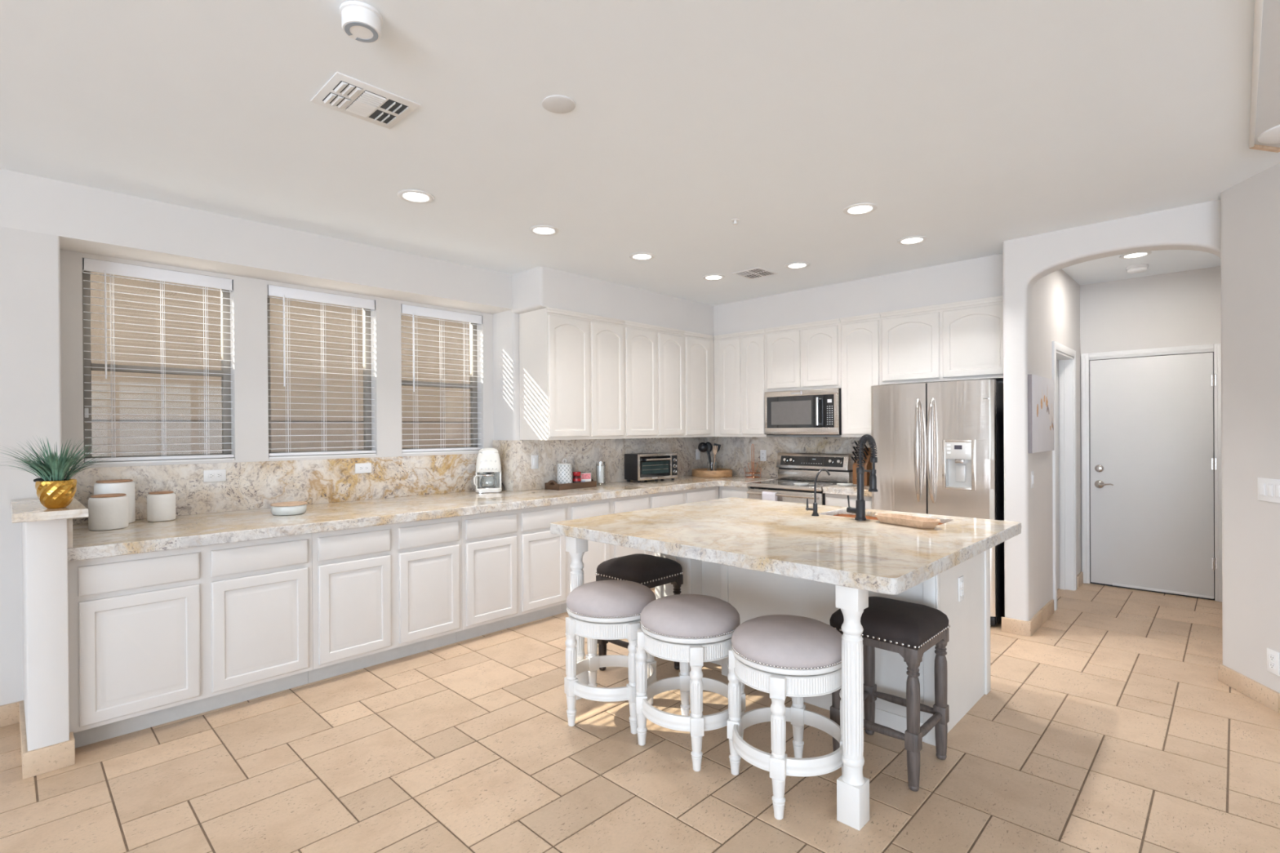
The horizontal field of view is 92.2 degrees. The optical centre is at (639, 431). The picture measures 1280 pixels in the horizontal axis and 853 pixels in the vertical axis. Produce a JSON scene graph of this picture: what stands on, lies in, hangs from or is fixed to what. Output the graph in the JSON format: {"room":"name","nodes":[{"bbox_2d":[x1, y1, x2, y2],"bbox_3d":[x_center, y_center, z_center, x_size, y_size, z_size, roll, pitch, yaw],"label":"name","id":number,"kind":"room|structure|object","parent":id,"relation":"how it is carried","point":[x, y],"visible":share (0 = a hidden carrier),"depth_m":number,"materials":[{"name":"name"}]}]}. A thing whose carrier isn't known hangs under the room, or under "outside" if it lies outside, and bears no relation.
{"room":"kitchen","nodes":[
{"label":"kitchen","id":0,"kind":"room"},
{"bbox_2d":[22,519,69,751],"bbox_3d":[-2.773,0.903,2.868,0.740,1.068,0.128,0,0,44],"label":"wall","id":1,"kind":"structure","parent":0,"point":[44,543],"depth_m":2.61,"materials":[{"name":"paint"}]},
{"bbox_2d":[19,700,75,779],"bbox_3d":[-2.754,1.385,2.854,0.724,0.106,0.160,0,0,44],"label":"baseboard","id":2,"kind":"structure","parent":1,"relation":"attached to","point":[43,760],"depth_m":2.61,"materials":[{"name":"stone"}]},
{"bbox_2d":[9,497,88,523],"bbox_3d":[-2.733,0.350,2.839,0.792,0.036,0.232,0,0,44],"label":"ledge cap","id":3,"kind":"object","parent":1,"relation":"on","point":[24,510],"visible":0.91,"depth_m":2.62,"materials":[{"name":"stone"}]},
{"bbox_2d":[0,436,125,508],"bbox_3d":[-2.540,0.172,2.676,0.492,0.318,0.474,0,0,-8],"label":"potted plant","id":4,"kind":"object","parent":3,"relation":"on","point":[54,491],"depth_m":2.65,"materials":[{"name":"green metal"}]},
{"bbox_2d":[66,518,72,548],"bbox_3d":[-2.740,0.441,2.936,0.645,0.143,0.020,0,0,44],"label":"cladding","id":5,"kind":"object","parent":1,"relation":"attached to","point":[69,521],"visible":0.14,"depth_m":2.71,"materials":[{"name":"stone"}]},
{"bbox_2d":[35,479,76,508],"bbox_3d":[-2.542,0.270,2.685,0.133,0.121,0.132,0,0,44],"label":"plant pot","id":6,"kind":"object","parent":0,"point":[51,493],"depth_m":2.65,"materials":[{"name":"gold metal"}]},
{"bbox_2d":[0,168,519,706],"bbox_3d":[-3.405,0.077,3.053,0.460,2.728,11.850,0,0,44],"label":"wall","id":7,"kind":"structure","parent":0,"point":[47,226],"depth_m":3.55,"materials":[{"name":"paint"}]},
{"bbox_2d":[0,700,22,727],"bbox_3d":[-5.153,1.408,0.904,0.019,0.103,6.012,0,0,44],"label":"baseboard","id":8,"kind":"structure","parent":7,"relation":"attached to","point":[9,713],"depth_m":3.02,"materials":[{"name":"tile"}]},
{"bbox_2d":[81,257,234,462],"bbox_3d":[-2.893,-0.407,3.739,0.074,1.149,0.726,0,0,44],"label":"window blind","id":9,"kind":"object","parent":7,"relation":"attached to","point":[104,267],"visible":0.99,"depth_m":3.71,"materials":[{"name":"white plastic"}]},
{"bbox_2d":[82,271,234,465],"bbox_3d":[-2.926,-0.399,3.772,0.141,1.167,0.728,0,0,44],"label":"window","id":10,"kind":"structure","parent":7,"relation":"attached to","point":[86,308],"depth_m":3.75,"materials":[{"name":"beige metal"}]},
{"bbox_2d":[64,453,477,524],"bbox_3d":[-2.227,0.349,4.370,0.018,0.312,2.754,0,0,44],"label":"backsplash","id":11,"kind":"structure","parent":7,"relation":"attached to","point":[247,486],"depth_m":4.18,"materials":[{"name":"stone"}]},
{"bbox_2d":[203,469,226,482],"bbox_3d":[-2.678,0.276,3.883,0.008,0.074,0.118,0,0,44],"label":"outlet","id":12,"kind":"object","parent":11,"relation":"attached to","point":[217,475],"visible":1,"depth_m":3.88,"materials":[{"name":"white plastic"}]},
{"bbox_2d":[355,462,371,473],"bbox_3d":[-2.038,0.268,4.543,0.008,0.074,0.118,0,0,44],"label":"outlet","id":13,"kind":"object","parent":11,"relation":"attached to","point":[363,468],"visible":1,"depth_m":4.54,"materials":[{"name":"white plastic"}]},
{"bbox_2d":[266,284,375,456],"bbox_3d":[-2.255,-0.413,4.398,0.074,1.149,0.722,0,0,44],"label":"window blind","id":14,"kind":"object","parent":7,"relation":"attached to","point":[273,291],"visible":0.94,"depth_m":4.36,"materials":[{"name":"white plastic"}]},
{"bbox_2d":[266,295,376,458],"bbox_3d":[-2.288,-0.405,4.431,0.141,1.167,0.724,0,0,44],"label":"window","id":15,"kind":"structure","parent":7,"relation":"attached to","point":[367,397],"depth_m":4.68,"materials":[{"name":"beige metal"}]},
{"bbox_2d":[401,322,479,453],"bbox_3d":[-1.651,-0.411,5.089,0.141,1.167,0.722,0,0,44],"label":"window","id":16,"kind":"structure","parent":7,"relation":"attached to","point":[473,401],"depth_m":5.34,"materials":[{"name":"beige metal"}]},
{"bbox_2d":[400,303,482,452],"bbox_3d":[-1.618,-0.419,5.056,0.074,1.149,0.720,0,0,44],"label":"window blind","id":17,"kind":"object","parent":7,"relation":"attached to","point":[405,308],"visible":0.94,"depth_m":5.03,"materials":[{"name":"white plastic"}]},
{"bbox_2d":[519,306,625,439],"bbox_3d":[-0.576,-0.466,5.348,0.406,1.060,0.867,0,0,44],"label":"upper cabinet","id":18,"kind":"object","parent":7,"relation":"attached to","point":[571,375],"visible":1,"depth_m":5.12,"materials":[{"name":"beige paint"}]},
{"bbox_2d":[493,436,706,491],"bbox_3d":[-0.256,0.274,6.171,0.311,0.424,2.612,0,0,44],"label":"backsplash","id":19,"kind":"structure","parent":7,"relation":"attached to","point":[515,455],"depth_m":5.64,"materials":[{"name":"grey stone"}]},
{"bbox_2d":[623,320,684,438],"bbox_3d":[0.017,-0.472,5.960,0.406,1.060,0.835,0,0,44],"label":"upper cabinet","id":20,"kind":"object","parent":7,"relation":"attached to","point":[654,355],"visible":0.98,"depth_m":5.78,"materials":[{"name":"beige paint"}]},
{"bbox_2d":[684,330,714,437],"bbox_3d":[0.477,-0.476,6.436,0.406,1.060,0.487,0,0,44],"label":"upper cabinet","id":21,"kind":"object","parent":7,"relation":"attached to","point":[699,375],"visible":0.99,"depth_m":6.28,"materials":[{"name":"beige paint"}]},
{"bbox_2d":[0,0,1279,306],"bbox_3d":[0.770,-1.367,-0.133,10.900,0.120,13.100,0,0,44],"label":"ceiling","id":22,"kind":"structure","parent":0,"point":[971,127],"depth_m":2.61,"materials":[{"name":"paint"}]},
{"bbox_2d":[339,0,382,43],"bbox_3d":[-0.868,-1.272,1.920,0.124,0.057,0.124,0,0,44],"label":"smoke detector","id":23,"kind":"object","parent":22,"relation":"attached to","point":[361,21],"visible":1,"depth_m":1.89,"materials":[{"name":"white plastic"}]},
{"bbox_2d":[310,71,420,128],"bbox_3d":[-1.081,-1.294,2.431,0.277,0.014,0.317,0,0,44],"label":"ceiling vent","id":24,"kind":"object","parent":22,"relation":"in","point":[343,93],"visible":1,"depth_m":2.41,"materials":[{"name":"metal"}]},
{"bbox_2d":[397,189,434,203],"bbox_3d":[-1.236,-1.298,3.403,0.192,0.007,0.192,0,0,44],"label":"recessed light","id":25,"kind":"object","parent":22,"relation":"in","point":[415,196],"visible":1,"depth_m":3.39,"materials":[{"name":"paint"}]},
{"bbox_2d":[528,225,559,235],"bbox_3d":[-0.622,-1.304,3.993,0.192,0.007,0.192,0,0,44],"label":"recessed light","id":26,"kind":"object","parent":22,"relation":"in","point":[545,230],"visible":1,"depth_m":3.98,"materials":[{"name":"white"}]},
{"bbox_2d":[542,94,575,113],"bbox_3d":[-0.324,-1.303,2.455,0.132,0.006,0.132,0,0,44],"label":"ceiling speaker","id":27,"kind":"object","parent":22,"relation":"attached to","point":[557,104],"visible":1,"depth_m":2.44},
{"bbox_2d":[629,252,654,260],"bbox_3d":[0.015,-1.310,4.608,0.192,0.007,0.192,0,0,44],"label":"recessed light","id":28,"kind":"object","parent":22,"relation":"in","point":[641,255],"visible":1,"depth_m":4.60,"materials":[{"name":"white glass"}]},
{"bbox_2d":[702,274,724,280],"bbox_3d":[0.629,-1.317,5.256,0.192,0.007,0.192,0,0,44],"label":"recessed light","id":29,"kind":"object","parent":22,"relation":"in","point":[711,277],"visible":1,"depth_m":5.24,"materials":[{"name":"white plastic"}]},
{"bbox_2d":[732,266,777,279],"bbox_3d":[0.957,-1.317,5.129,0.270,0.010,0.280,0,0,44],"label":"ceiling vent","id":30,"kind":"object","parent":22,"relation":"in","point":[755,273],"visible":1,"depth_m":5.11,"materials":[{"name":"metal"}]},
{"bbox_2d":[785,262,809,268],"bbox_3d":[1.248,-1.320,4.889,0.192,0.007,0.192,0,0,44],"label":"recessed light","id":31,"kind":"object","parent":22,"relation":"in","point":[794,264],"visible":1,"depth_m":4.88,"materials":[{"name":"white glass"}]},
{"bbox_2d":[843,202,877,215],"bbox_3d":[1.301,-1.317,3.646,0.192,0.007,0.192,0,0,44],"label":"recessed light","id":32,"kind":"object","parent":22,"relation":"in","point":[857,209],"visible":1,"depth_m":3.64,"materials":[{"name":"white"}]},
{"bbox_2d":[897,235,927,244],"bbox_3d":[1.879,-1.322,4.259,0.192,0.007,0.192,0,0,44],"label":"recessed light","id":33,"kind":"object","parent":22,"relation":"in","point":[911,240],"visible":1,"depth_m":4.25,"materials":[{"name":"white"}]},
{"bbox_2d":[1119,251,1151,258],"bbox_3d":[3.745,-1.336,4.660,0.192,0.007,0.192,0,0,44],"label":"recessed light","id":34,"kind":"object","parent":22,"relation":"in","point":[1136,255],"visible":0.97,"depth_m":4.65,"materials":[{"name":"white glass"}]},
{"bbox_2d":[1126,263,1148,273],"bbox_3d":[4.029,-1.321,4.995,0.140,0.046,0.140,0,0,44],"label":"smoke detector","id":35,"kind":"object","parent":22,"relation":"attached to","point":[1140,268],"visible":1,"depth_m":4.96,"materials":[{"name":"white plastic"}]},
{"bbox_2d":[1248,0,1279,152],"bbox_3d":[2.232,-1.309,1.835,0.576,0.026,2.560,0,0,44],"label":"ceiling recess","id":36,"kind":"object","parent":22,"relation":"in","point":[1264,111],"visible":1,"depth_m":2.29,"materials":[{"name":"white paint"}]},
{"bbox_2d":[0,582,1279,852],"bbox_3d":[0.851,1.471,-0.128,10.992,0.100,13.411,0,0,44],"label":"floor","id":37,"kind":"structure","parent":0,"point":[1112,726],"depth_m":2.60,"materials":[{"name":"tile"}]},
{"bbox_2d":[67,533,312,748],"bbox_3d":[-2.391,1.001,3.289,0.633,0.866,1.003,0,0,44],"label":"base cabinet","id":38,"kind":"object","parent":37,"relation":"on","point":[157,637],"visible":0.98,"depth_m":3.02,"materials":[{"name":"white paint"}]},
{"bbox_2d":[307,515,462,683],"bbox_3d":[-1.721,0.994,3.982,0.633,0.866,0.924,0,0,44],"label":"base cabinet","id":39,"kind":"object","parent":37,"relation":"on","point":[382,593],"visible":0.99,"depth_m":3.71,"materials":[{"name":"white paint"}]},
{"bbox_2d":[456,503,568,642],"bbox_3d":[-1.084,0.988,4.640,0.633,0.866,0.906,0,0,44],"label":"base cabinet","id":40,"kind":"object","parent":37,"relation":"on","point":[515,571],"visible":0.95,"depth_m":4.37,"materials":[{"name":"white paint"}]},
{"bbox_2d":[67,475,782,561],"bbox_3d":[-0.905,0.523,4.915,5.438,0.056,1.157,-1,0,-42],"label":"countertop","id":41,"kind":"structure","parent":40,"relation":"on","point":[141,535],"depth_m":3.74,"materials":[{"name":"stone"}]},
{"bbox_2d":[88,493,128,530],"bbox_3d":[-2.816,0.422,3.266,0.162,0.180,0.162,0,0,44],"label":"canister","id":42,"kind":"object","parent":41,"relation":"on","point":[106,512],"visible":1,"depth_m":3.21,"materials":[{"name":"white ceramic"}]},
{"bbox_2d":[93,479,135,523],"bbox_3d":[-2.939,0.392,3.450,0.176,0.242,0.176,0,0,44],"label":"canister","id":43,"kind":"object","parent":41,"relation":"on","point":[126,486],"visible":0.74,"depth_m":3.42,"materials":[{"name":"white ceramic"}]},
{"bbox_2d":[146,490,175,521],"bbox_3d":[-2.759,0.428,3.554,0.131,0.166,0.131,0,0,44],"label":"canister","id":44,"kind":"object","parent":41,"relation":"on","point":[161,505],"visible":1,"depth_m":3.50,"materials":[{"name":"white ceramic"}]},
{"bbox_2d":[270,501,306,515],"bbox_3d":[-2.167,0.472,3.805,0.198,0.069,0.198,0,0,44],"label":"butter dish","id":45,"kind":"object","parent":41,"relation":"on","point":[292,508],"visible":1,"depth_m":3.73,"materials":[{"name":"white ceramic"}]},
{"bbox_2d":[473,447,502,493],"bbox_3d":[-1.261,0.314,5.104,0.225,0.365,0.214,0,0,-14],"label":"coffee maker","id":46,"kind":"object","parent":41,"relation":"on","point":[488,465],"visible":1,"depth_m":5.03,"materials":[{"name":"white plastic"}]},
{"bbox_2d":[544,478,596,490],"bbox_3d":[-0.605,0.451,5.405,0.200,0.080,0.420,0,0,44],"label":"serving tray","id":47,"kind":"object","parent":41,"relation":"on","point":[551,485],"visible":0.77,"depth_m":5.30,"materials":[{"name":"brown wood"}]},
{"bbox_2d":[556,458,572,484],"bbox_3d":[-0.654,0.356,5.347,0.134,0.251,0.134,0,0,44],"label":"jar","id":48,"kind":"object","parent":47,"relation":"on","point":[564,471],"visible":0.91,"depth_m":5.29,"materials":[{"name":"white ceramic"}]},
{"bbox_2d":[595,461,605,485],"bbox_3d":[-0.362,0.381,5.663,0.096,0.215,0.096,0,0,44],"label":"candle jar","id":49,"kind":"object","parent":41,"relation":"on","point":[600,470],"visible":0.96,"depth_m":5.63,"materials":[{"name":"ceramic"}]},
{"bbox_2d":[597,465,603,483],"bbox_3d":[-0.362,0.389,5.663,0.073,0.154,0.073,0,0,44],"label":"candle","id":50,"kind":"object","parent":49,"relation":"on","point":[600,468],"depth_m":5.63,"materials":[{"name":"white wax"}]},
{"bbox_2d":[624,452,677,482],"bbox_3d":[0.122,0.348,6.091,0.500,0.272,0.264,-1,0,-39],"label":"toaster oven","id":51,"kind":"object","parent":41,"relation":"on","point":[638,467],"visible":1,"depth_m":5.99,"materials":[{"name":"black metal"}]},
{"bbox_2d":[692,468,732,477],"bbox_3d":[0.778,0.442,6.662,0.432,0.071,0.432,0,0,44],"label":"round tray","id":52,"kind":"object","parent":41,"relation":"on","point":[701,473],"visible":0.98,"depth_m":6.49,"materials":[{"name":"brown wood"}]},
{"bbox_2d":[706,462,716,471],"bbox_3d":[0.778,0.399,6.662,0.100,0.135,0.100,0,0,44],"label":"utensil holder","id":53,"kind":"object","parent":52,"relation":"on","point":[708,464],"visible":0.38,"depth_m":6.64,"materials":[{"name":"clear glass"}]},
{"bbox_2d":[697,442,712,471],"bbox_3d":[0.713,0.287,6.643,0.174,0.348,0.080,0,0,7],"label":"ladle","id":54,"kind":"object","parent":53,"relation":"in","point":[703,447],"visible":1,"depth_m":6.63,"materials":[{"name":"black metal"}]},
{"bbox_2d":[561,493,649,613],"bbox_3d":[-0.448,0.981,5.296,0.633,0.866,0.919,0,0,44],"label":"base cabinet","id":55,"kind":"object","parent":37,"relation":"on","point":[597,553],"visible":0.29,"depth_m":4.97,"materials":[{"name":"white paint"}]},
{"bbox_2d":[564,579,657,733],"bbox_3d":[-0.142,1.092,3.095,0.467,0.654,0.466,0,0,14],"label":"stool","id":56,"kind":"object","parent":37,"relation":"on","point":[601,610],"visible":0.75,"depth_m":2.94,"materials":[{"name":"white paint"}]},
{"bbox_2d":[566,579,656,617],"bbox_3d":[-0.144,0.817,3.095,0.451,0.104,0.451,0,0,14],"label":"seat cushion","id":57,"kind":"object","parent":56,"relation":"on","point":[613,598],"depth_m":2.95,"materials":[{"name":"grey fabric"}]},
{"bbox_2d":[595,553,683,671],"bbox_3d":[-0.001,1.081,3.675,0.383,0.671,0.383,0,0,44],"label":"stool","id":58,"kind":"object","parent":37,"relation":"on","point":[651,571],"visible":0.51,"depth_m":3.58,"materials":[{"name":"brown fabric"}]},
{"bbox_2d":[596,553,682,585],"bbox_3d":[-0.003,0.799,3.674,0.382,0.108,0.382,0,0,44],"label":"seat cushion","id":59,"kind":"object","parent":58,"relation":"on","point":[642,569],"depth_m":3.57,"materials":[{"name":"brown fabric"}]},
{"bbox_2d":[648,486,719,588],"bbox_3d":[0.224,0.975,5.991,0.633,0.866,1.012,0,0,44],"label":"base cabinet","id":60,"kind":"object","parent":37,"relation":"on","point":[685,496],"visible":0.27,"depth_m":5.72,"materials":[{"name":"white paint"}]},
{"bbox_2d":[635,594,746,771],"bbox_3d":[0.229,1.090,2.805,0.467,0.654,0.465,0,0,43],"label":"stool","id":61,"kind":"object","parent":37,"relation":"on","point":[690,630],"visible":0.84,"depth_m":2.65,"materials":[{"name":"white paint"}]},
{"bbox_2d":[640,594,740,638],"bbox_3d":[0.227,0.815,2.804,0.451,0.104,0.451,0,0,43],"label":"seat cushion","id":62,"kind":"object","parent":61,"relation":"on","point":[677,615],"depth_m":2.66,"materials":[{"name":"grey fabric"}]},
{"bbox_2d":[719,486,750,498],"bbox_3d":[1.127,0.968,6.235,0.358,0.866,0.626,0,0,44],"label":"base cabinet","id":63,"kind":"object","parent":37,"relation":"on","point":[724,491],"visible":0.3,"depth_m":6.01,"materials":[{"name":"white paint"}]},
{"bbox_2d":[565,536,991,831],"bbox_3d":[0.721,0.978,3.358,1.717,0.868,1.616,0,0,44],"label":"kitchen island","id":64,"kind":"object","parent":37,"relation":"on","point":[962,592],"visible":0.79,"depth_m":3.00,"materials":[{"name":"white paint"}]},
{"bbox_2d":[550,497,1021,595],"bbox_3d":[0.764,0.516,3.315,1.889,0.056,1.701,0,0,44],"label":"island countertop","id":65,"kind":"structure","parent":64,"relation":"on","point":[781,538],"depth_m":2.87,"materials":[{"name":"stone"}]},
{"bbox_2d":[805,468,830,515],"bbox_3d":[1.052,0.351,3.632,0.082,0.267,0.199,0,0,44],"label":"tap","id":66,"kind":"object","parent":65,"relation":"on","point":[814,508],"visible":1,"depth_m":3.56,"materials":[{"name":"black metal"}]},
{"bbox_2d":[846,434,878,520],"bbox_3d":[1.254,0.248,3.468,0.105,0.471,0.225,0,0,44],"label":"faucet","id":67,"kind":"object","parent":65,"relation":"on","point":[860,509],"visible":1,"depth_m":3.40,"materials":[{"name":"black metal"}]},
{"bbox_2d":[833,514,943,524],"bbox_3d":[1.391,0.609,3.513,0.662,0.196,0.297,0,0,44],"label":"sink","id":68,"kind":"object","parent":65,"relation":"in","point":[839,515],"visible":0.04,"depth_m":3.79,"materials":[{"name":"orange metal"}]},
{"bbox_2d":[874,513,940,528],"bbox_3d":[1.385,0.463,3.204,0.137,0.040,0.380,0,0,-31],"label":"tray","id":69,"kind":"object","parent":65,"relation":"on","point":[891,518],"visible":1,"depth_m":3.17,"materials":[{"name":"brown wood"}]},
{"bbox_2d":[958,575,964,601],"bbox_3d":[1.572,0.767,3.016,0.006,0.116,0.072,0,0,44],"label":"outlet","id":70,"kind":"object","parent":64,"relation":"attached to","point":[961,578],"depth_m":3.01,"materials":[{"name":"white plastic"}]},
{"bbox_2d":[727,614,843,820],"bbox_3d":[0.595,1.089,2.465,0.467,0.654,0.465,0,0,-22],"label":"stool","id":71,"kind":"object","parent":37,"relation":"on","point":[781,656],"visible":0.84,"depth_m":2.31,"materials":[{"name":"white wood"}]},
{"bbox_2d":[731,614,842,668],"bbox_3d":[0.594,0.814,2.465,0.451,0.104,0.451,0,0,-22],"label":"seat cushion","id":72,"kind":"object","parent":71,"relation":"on","point":[772,641],"depth_m":2.33,"materials":[{"name":"grey fabric"}]},
{"bbox_2d":[746,452,853,505],"bbox_3d":[1.497,0.789,5.803,0.763,1.160,0.680,0,0,44],"label":"range","id":73,"kind":"object","parent":37,"relation":"on","point":[802,467],"visible":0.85,"depth_m":5.81,"materials":[{"name":"silver metal"}]},
{"bbox_2d":[761,491,777,501],"bbox_3d":[1.188,0.604,5.646,0.140,0.106,0.041,0,0,44],"label":"dish towel","id":74,"kind":"object","parent":73,"relation":"hanging from","point":[766,495],"visible":0.71,"depth_m":5.63,"materials":[{"name":"white fabric"}]},
{"bbox_2d":[746,479,836,491],"bbox_3d":[1.472,0.498,5.779,0.763,0.036,0.535,0,0,44],"label":"cooktop","id":75,"kind":"object","parent":73,"relation":"in","point":[775,485],"depth_m":5.73,"materials":[{"name":"black glass"}]},
{"bbox_2d":[825,493,871,509],"bbox_3d":[1.972,0.964,5.417,0.436,0.866,0.626,0,0,44],"label":"base cabinet","id":76,"kind":"object","parent":37,"relation":"on","point":[832,500],"visible":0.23,"depth_m":5.22,"materials":[{"name":"white paint"}]},
{"bbox_2d":[822,482,871,497],"bbox_3d":[1.965,0.501,5.411,0.447,0.056,0.648,0,0,44],"label":"countertop","id":77,"kind":"structure","parent":76,"relation":"on","point":[836,489],"depth_m":5.23,"materials":[{"name":"stone"}]},
{"bbox_2d":[853,448,871,485],"bbox_3d":[2.014,0.308,5.515,0.130,0.329,0.226,0,0,44],"label":"knife block","id":78,"kind":"object","parent":77,"relation":"on","point":[868,465],"visible":0.35,"depth_m":5.44,"materials":[{"name":"brown wood"}]},
{"bbox_2d":[829,596,950,791],"bbox_3d":[1.075,1.076,2.656,0.383,0.671,0.383,0,0,44],"label":"stool","id":79,"kind":"object","parent":37,"relation":"on","point":[908,629],"visible":0.8,"depth_m":2.54,"materials":[{"name":"grey wood"}]},
{"bbox_2d":[829,596,948,648],"bbox_3d":[1.073,0.794,2.655,0.382,0.108,0.382,0,0,44],"label":"seat cushion","id":80,"kind":"object","parent":79,"relation":"on","point":[892,624],"depth_m":2.52,"materials":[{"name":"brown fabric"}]},
{"bbox_2d":[871,379,1004,626],"bbox_3d":[2.386,0.505,4.875,0.890,1.758,0.782,0,0,44],"label":"refrigerator","id":81,"kind":"object","parent":37,"relation":"on","point":[940,449],"visible":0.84,"depth_m":4.57,"materials":[{"name":"silver metal"}]},
{"bbox_2d":[511,253,1003,342],"bbox_3d":[1.018,-1.170,5.032,3.190,0.326,2.737,0,0,44],"label":"soffit","id":82,"kind":"structure","parent":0,"point":[536,288],"depth_m":5.33,"materials":[{"name":"paint"}]},
{"bbox_2d":[706,342,1003,483],"bbox_3d":[1.957,0.032,5.976,3.300,2.728,0.150,0,0,44],"label":"wall","id":83,"kind":"structure","parent":0,"point":[713,342],"depth_m":6.14,"materials":[{"name":"paint"}]},
{"bbox_2d":[713,328,786,436],"bbox_3d":[1.129,-0.481,6.390,0.631,1.060,0.390,0,0,44],"label":"upper cabinet","id":84,"kind":"object","parent":83,"relation":"attached to","point":[740,357],"visible":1,"depth_m":6.24,"materials":[{"name":"beige paint"}]},
{"bbox_2d":[706,436,870,477],"bbox_3d":[1.557,0.262,6.247,2.186,0.424,0.018,0,0,44],"label":"backsplash","id":85,"kind":"structure","parent":83,"relation":"attached to","point":[735,453],"depth_m":6.47,"materials":[{"name":"grey stone"}]},
{"bbox_2d":[764,318,840,391],"bbox_3d":[1.635,-0.703,5.898,0.778,0.619,0.390,0,0,44],"label":"upper cabinet","id":86,"kind":"object","parent":83,"relation":"attached to","point":[806,356],"visible":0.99,"depth_m":5.73,"materials":[{"name":"beige paint"}]},
{"bbox_2d":[764,387,841,435],"bbox_3d":[1.615,-0.179,5.865,0.757,0.420,0.470,0,0,44],"label":"microwave","id":87,"kind":"object","parent":86,"relation":"attached to","point":[810,411],"visible":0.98,"depth_m":5.70,"materials":[{"name":"silver metal"}]},
{"bbox_2d":[840,312,883,437],"bbox_3d":[2.046,-0.484,5.503,0.360,1.060,0.390,0,0,44],"label":"upper cabinet","id":88,"kind":"object","parent":83,"relation":"attached to","point":[860,335],"visible":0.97,"depth_m":5.37,"materials":[{"name":"beige paint"}]},
{"bbox_2d":[880,295,1003,385],"bbox_3d":[2.531,-0.711,5.030,0.994,0.611,0.390,0,0,44],"label":"upper cabinet","id":89,"kind":"object","parent":83,"relation":"attached to","point":[960,340],"visible":0.85,"depth_m":4.88,"materials":[{"name":"beige paint"}]},
{"bbox_2d":[1031,268,1081,615],"bbox_3d":[3.351,0.025,5.045,0.142,2.728,1.930,0,0,44],"label":"wall","id":90,"kind":"structure","parent":0,"point":[1055,297],"depth_m":4.69,"materials":[{"name":"paint"}]},
{"bbox_2d":[1001,599,1053,636],"bbox_3d":[2.854,1.344,4.526,0.178,0.100,0.764,0,0,44],"label":"baseboard","id":91,"kind":"structure","parent":90,"relation":"attached to","point":[1014,626],"depth_m":4.28,"materials":[{"name":"tile"}]},
{"bbox_2d":[1027,373,1053,453],"bbox_3d":[2.912,-0.127,4.469,0.027,0.540,0.710,0,0,44],"label":"canvas","id":92,"kind":"object","parent":90,"relation":"attached to","point":[1040,389],"visible":1,"depth_m":4.39,"materials":[{"name":"fabric"}]},
{"bbox_2d":[1051,341,1076,610],"bbox_3d":[3.472,0.339,5.156,0.160,2.097,0.889,0,0,44],"label":"door","id":93,"kind":"structure","parent":90,"relation":"in","point":[1064,357],"depth_m":5.39,"materials":[{"name":"paint"}]},
{"bbox_2d":[1002,199,1221,621],"bbox_3d":[3.048,0.025,3.922,1.275,2.738,0.145,0,0,44],"label":"wall","id":94,"kind":"structure","parent":0,"point":[1026,260],"depth_m":4.22,"materials":[{"name":"paint"}]},
{"bbox_2d":[1080,266,1221,583],"bbox_3d":[4.453,0.016,5.356,1.450,2.728,0.110,0,0,44],"label":"wall","id":95,"kind":"structure","parent":0,"point":[1183,308],"depth_m":5.31,"materials":[{"name":"paint"}]},
{"bbox_2d":[1080,343,1222,602],"bbox_3d":[4.372,0.332,5.306,0.941,2.097,0.082,0,0,44],"label":"door","id":96,"kind":"structure","parent":95,"relation":"in","point":[1152,447],"depth_m":5.29,"materials":[{"name":"paint"}]},
{"bbox_2d":[1220,162,1279,693],"bbox_3d":[3.259,0.029,3.073,0.205,2.733,0.991,0,0,14],"label":"wall","id":97,"kind":"structure","parent":0,"point":[1250,209],"depth_m":3.23,"materials":[{"name":"paint"}]},
{"bbox_2d":[1217,663,1279,714],"bbox_3d":[3.175,1.348,3.060,0.020,0.095,0.809,0,0,11],"label":"baseboard","id":98,"kind":"structure","parent":97,"relation":"attached to","point":[1264,695],"depth_m":3.23,"materials":[{"name":"tile"}]},
{"bbox_2d":[1257,477,1279,502],"bbox_3d":[3.179,0.294,3.108,0.011,0.118,0.166,0,0,10],"label":"light switch","id":99,"kind":"object","parent":97,"relation":"attached to","point":[1268,489],"visible":1,"depth_m":3.12,"materials":[{"name":"white plastic"}]},
{"bbox_2d":[1266,648,1279,675],"bbox_3d":[3.185,1.157,3.102,0.008,0.118,0.074,0,0,10],"label":"outlet","id":100,"kind":"object","parent":97,"relation":"attached to","point":[1273,656],"visible":1,"depth_m":3.10,"materials":[{"name":"white plastic"}]},
{"label":"outside","id":101,"kind":"structure","parent":0,"visible":0},
{"bbox_3d":[-2.152,1.746,6.971,3.200,0.150,21.000,0,0,44],"label":"ground","id":102,"kind":"structure","parent":101,"visible":0},
{"bbox_2d":[90,271,470,417],"bbox_3d":[-2.669,-0.256,7.452,0.300,3.960,19.000,0,0,44],"label":"neighboring house","id":103,"kind":"structure","parent":102,"relation":"on","point":[460,396],"depth_m":5.87,"materials":[{"name":"beige paint"}]},
{"bbox_2d":[91,413,471,456],"bbox_3d":[-2.023,0.781,6.836,0.220,1.880,19.000,0,0,44],"label":"fence","id":104,"kind":"object","parent":102,"relation":"on","point":[341,422],"visible":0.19,"depth_m":5.17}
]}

